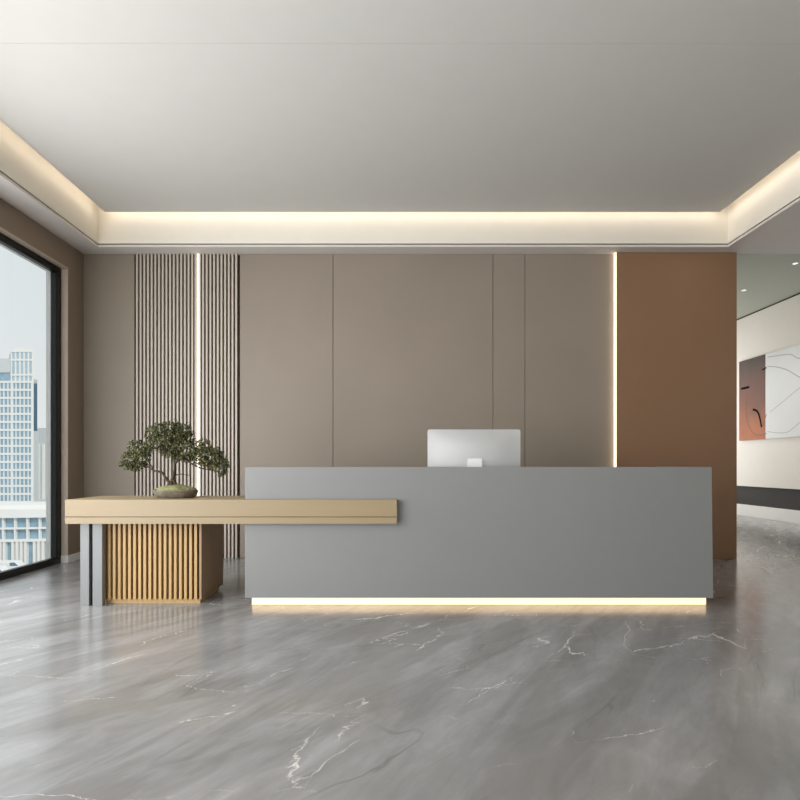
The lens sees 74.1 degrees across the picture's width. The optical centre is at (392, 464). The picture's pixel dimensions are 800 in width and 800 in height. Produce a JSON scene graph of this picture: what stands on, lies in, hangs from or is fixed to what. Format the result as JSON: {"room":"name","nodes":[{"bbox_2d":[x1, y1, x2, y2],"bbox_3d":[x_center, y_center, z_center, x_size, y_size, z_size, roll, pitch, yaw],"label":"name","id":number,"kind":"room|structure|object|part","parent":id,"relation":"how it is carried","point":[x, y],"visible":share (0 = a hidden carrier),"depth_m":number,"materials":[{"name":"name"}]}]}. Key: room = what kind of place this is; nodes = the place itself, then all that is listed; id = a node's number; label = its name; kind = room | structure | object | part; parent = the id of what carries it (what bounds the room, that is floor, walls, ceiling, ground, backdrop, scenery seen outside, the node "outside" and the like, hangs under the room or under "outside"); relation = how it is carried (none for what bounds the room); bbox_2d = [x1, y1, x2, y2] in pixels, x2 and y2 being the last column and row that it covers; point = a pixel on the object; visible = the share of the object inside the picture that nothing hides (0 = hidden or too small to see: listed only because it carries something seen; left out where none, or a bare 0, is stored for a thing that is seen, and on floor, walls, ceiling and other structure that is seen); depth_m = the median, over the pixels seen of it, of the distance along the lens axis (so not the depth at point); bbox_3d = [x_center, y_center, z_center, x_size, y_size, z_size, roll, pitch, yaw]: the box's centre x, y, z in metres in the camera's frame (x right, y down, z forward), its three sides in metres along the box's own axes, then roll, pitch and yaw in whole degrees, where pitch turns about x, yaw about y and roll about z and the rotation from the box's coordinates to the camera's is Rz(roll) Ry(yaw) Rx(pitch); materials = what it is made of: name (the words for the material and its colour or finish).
{"room":"lobby","nodes":[
{"label":"lobby","id":0,"kind":"room"},
{"bbox_2d":[0,198,82,554],"bbox_3d":[-3.956,-0.729,1.075,0.250,3.758,11.550,0,0,0],"label":"wall","id":1,"kind":"structure","parent":0,"point":[12,220],"depth_m":6.33,"materials":[{"name":"brown paint"}]},
{"bbox_2d":[0,227,67,580],"bbox_3d":[-3.939,-0.576,4.673,0.224,3.492,3.147,0,0,0],"label":"window","id":2,"kind":"structure","parent":1,"relation":"in","point":[56,273],"depth_m":6.19,"materials":[{"name":"black metal"}]},
{"bbox_2d":[61,552,79,562],"bbox_3d":[-3.859,1.107,6.386,0.084,0.085,0.323,0,0,0],"label":"baseboard","id":3,"kind":"structure","parent":1,"relation":"attached to","point":[73,557],"depth_m":6.27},
{"bbox_2d":[0,0,799,255],"bbox_3d":[2.124,-3.014,1.075,12.411,0.812,11.550,0,0,0],"label":"ceiling","id":4,"kind":"structure","parent":0,"point":[135,127],"depth_m":4.55,"materials":[{"name":"paint"}]},
{"bbox_2d":[0,515,799,799],"bbox_3d":[2.124,1.250,4.500,12.411,0.200,18.400,0,0,0],"label":"floor","id":5,"kind":"structure","parent":0,"point":[224,696],"depth_m":2.62,"materials":[{"name":"grey stone"}]},
{"bbox_2d":[105,524,222,602],"bbox_3d":[-1.998,0.811,4.660,0.829,0.677,0.560,0,0,0],"label":"base cabinet","id":6,"kind":"object","parent":5,"relation":"on","point":[145,563],"visible":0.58,"depth_m":4.39,"materials":[{"name":"brown wood"}]},
{"bbox_3d":[-1.592,0.792,4.660,0.018,0.638,0.560,0,0,0],"label":"panel","id":7,"kind":"part","parent":6,"relation":"part of","materials":[{"name":"brown wood"}]},
{"bbox_2d":[65,496,396,605],"bbox_3d":[-1.296,0.714,4.510,2.656,0.872,0.540,0,0,0],"label":"side table","id":8,"kind":"object","parent":5,"relation":"on","point":[92,514],"visible":0.97,"depth_m":4.24,"materials":[{"name":"brown wood"}]},
{"bbox_3d":[-2.513,0.811,4.343,0.071,0.678,0.045,0,0,0],"label":"leg","id":9,"kind":"part","parent":8,"relation":"part of","materials":[{"name":"grey metal"}]},
{"bbox_3d":[-2.409,0.811,4.343,0.078,0.678,0.045,0,0,0],"label":"leg","id":10,"kind":"part","parent":8,"relation":"part of","materials":[{"name":"grey metal"}]},
{"bbox_2d":[118,419,229,497],"bbox_3d":[-1.859,-0.060,4.510,0.932,0.675,0.320,0,0,-7],"label":"bonsai","id":11,"kind":"object","parent":8,"relation":"on","point":[172,490],"visible":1,"depth_m":4.47,"materials":[{"name":"plant"}]},
{"bbox_2d":[152,484,197,497],"bbox_3d":[-1.849,0.217,4.498,0.384,0.122,0.241,0,0,0],"label":"pot","id":12,"kind":"object","parent":8,"relation":"on","point":[170,490],"depth_m":4.41,"materials":[{"name":"ceramic"}]},
{"bbox_3d":[-1.296,0.445,4.510,2.656,0.054,0.540,0,0,0],"label":"rail","id":13,"kind":"part","parent":8,"relation":"part of","materials":[{"name":"brown wood"}]},
{"bbox_2d":[245,467,712,603],"bbox_3d":[0.699,0.583,4.725,3.799,1.134,0.850,0,0,0],"label":"reception desk","id":14,"kind":"object","parent":5,"relation":"on","point":[460,535],"depth_m":4.30,"materials":[{"name":"grey paint"}]},
{"bbox_2d":[428,429,519,466],"bbox_3d":[0.730,0.040,4.796,0.836,0.721,0.228,0,0,0],"label":"computer monitor","id":15,"kind":"object","parent":14,"relation":"on","point":[446,447],"visible":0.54,"depth_m":4.76,"materials":[{"name":"silver metal"}]},
{"bbox_2d":[83,252,736,558],"bbox_3d":[0.066,-0.729,6.670,8.293,3.758,0.360,0,0,0],"label":"wall","id":16,"kind":"structure","parent":0,"point":[306,360],"depth_m":6.55,"materials":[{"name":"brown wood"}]},
{"bbox_3d":[-3.512,-0.729,6.589,0.632,3.754,0.078,0,0,0],"label":"wall panel","id":17,"kind":"part","parent":16,"relation":"part of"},
{"bbox_2d":[197,254,198,495],"bbox_3d":[-2.407,-0.729,6.563,0.024,3.752,0.034,0,0,0],"label":"strip light","id":18,"kind":"object","parent":16,"relation":"attached to","point":[197,254],"visible":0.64,"depth_m":6.55,"materials":[{"name":"beige plastic"}]},
{"bbox_3d":[-1.319,-0.729,6.589,1.148,3.754,0.078,0,0,0],"label":"wall panel","id":19,"kind":"part","parent":16,"relation":"part of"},
{"bbox_3d":[0.247,-0.729,6.589,1.971,3.754,0.078,0,0,0],"label":"wall panel","id":20,"kind":"part","parent":16,"relation":"part of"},
{"bbox_3d":[1.434,-0.729,6.589,0.390,3.754,0.078,0,0,0],"label":"wall panel","id":21,"kind":"part","parent":16,"relation":"part of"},
{"bbox_3d":[2.185,-0.729,6.589,1.101,3.754,0.078,0,0,0],"label":"wall panel","id":22,"kind":"part","parent":16,"relation":"part of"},
{"bbox_2d":[614,253,615,466],"bbox_3d":[2.737,-0.729,6.523,0.016,3.752,0.046,0,0,0],"label":"strip light","id":23,"kind":"object","parent":16,"relation":"attached to","point":[615,253],"visible":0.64,"depth_m":6.50,"materials":[{"name":"beige plastic"}]},
{"bbox_3d":[3.475,-0.729,6.559,1.474,3.754,0.138,0,0,0],"label":"brown panel","id":24,"kind":"part","parent":16,"relation":"part of","materials":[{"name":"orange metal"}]},
{"bbox_2d":[737,294,799,510],"bbox_3d":[8.080,-1.218,4.500,0.300,4.227,18.400,0,0,0],"label":"wall","id":25,"kind":"structure","parent":0,"point":[768,470],"depth_m":11.19,"materials":[{"name":"white paint"}]},
{"bbox_2d":[737,504,799,523],"bbox_3d":[8.080,1.023,4.500,0.300,0.254,18.400,0,0,0],"label":"baseboard","id":26,"kind":"structure","parent":25,"relation":"attached to","point":[778,514],"depth_m":11.16,"materials":[{"name":"white"}]},
{"bbox_2d":[737,293,799,319],"bbox_3d":[8.090,-3.349,10.135,0.280,0.035,7.130,0,0,0],"label":"trim","id":27,"kind":"structure","parent":25,"relation":"attached to","point":[798,293],"depth_m":11.19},
{"bbox_2d":[737,254,799,318],"bbox_3d":[6.121,-3.037,10.125,4.418,0.858,7.150,0,0,0],"label":"ceiling","id":28,"kind":"structure","parent":25,"relation":"attached to","point":[767,279],"depth_m":9.67,"materials":[{"name":"white paint"}]},
{"bbox_2d":[739,344,799,440],"bbox_3d":[7.911,-1.452,10.395,0.036,1.795,3.390,0,0,0],"label":"wall art","id":29,"kind":"object","parent":25,"relation":"attached to","point":[769,384],"visible":1,"depth_m":11.05,"materials":[{"name":"paper"}]},
{"bbox_3d":[7.912,-1.452,11.667,0.034,1.795,0.846,0,0,0],"label":"orange panel","id":30,"kind":"part","parent":29,"relation":"part of","materials":[{"name":"orange paper"}]},
{"bbox_3d":[7.912,-1.452,9.968,0.034,1.795,2.536,0,0,0],"label":"white panel","id":31,"kind":"part","parent":29,"relation":"part of","materials":[{"name":"paper"}]},
{"label":"outside","id":32,"kind":"structure","parent":0,"visible":0},
{"bbox_3d":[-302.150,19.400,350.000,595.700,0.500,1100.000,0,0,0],"label":"ground","id":33,"kind":"structure","parent":32,"visible":0},
{"bbox_2d":[0,565,8,571],"bbox_3d":[-67.998,18.160,89.999,4.783,1.979,1.940,0,0,-9],"label":"van","id":34,"kind":"object","parent":33,"relation":"on","point":[2,567],"visible":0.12,"depth_m":90.23,"materials":[{"name":"metal"}]},
{"bbox_2d":[0,560,24,568],"bbox_3d":[-68.836,18.160,94.999,4.783,1.979,1.940,0,0,-9],"label":"van","id":35,"kind":"object","parent":33,"relation":"on","point":[10,564],"visible":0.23,"depth_m":94.29,"materials":[{"name":"metal"}]},
{"bbox_2d":[0,348,33,501],"bbox_3d":[-191.382,-15.812,242.925,70.878,69.924,26.550,0,0,0],"label":"office tower","id":36,"kind":"structure","parent":33,"relation":"on","point":[16,371],"depth_m":229.91,"materials":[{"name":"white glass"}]},
{"bbox_3d":[-183.828,-43.179,238.950,35.667,6.076,18.100,0,0,0],"label":"roof crown","id":37,"kind":"part","parent":36,"relation":"part of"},
{"bbox_2d":[0,501,45,564],"bbox_3d":[-78.000,13.405,121.320,113.891,11.490,43.841,0,0,0],"label":"building","id":38,"kind":"structure","parent":33,"relation":"on","point":[22,524],"depth_m":100.79,"materials":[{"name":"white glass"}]},
{"bbox_2d":[34,379,38,501],"bbox_3d":[-184.765,-11.558,270.000,19.537,61.416,16.600,0,0,0],"label":"office building","id":39,"kind":"structure","parent":33,"relation":"on","point":[36,433],"depth_m":261.67,"materials":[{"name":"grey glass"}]},
{"bbox_2d":[37,428,45,498],"bbox_3d":[-207.023,-0.897,307.500,21.217,40.093,17.000,0,0,0],"label":"apartment block","id":40,"kind":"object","parent":33,"relation":"on","point":[42,431],"visible":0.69,"depth_m":300.01,"materials":[{"name":"concrete"}]}
]}

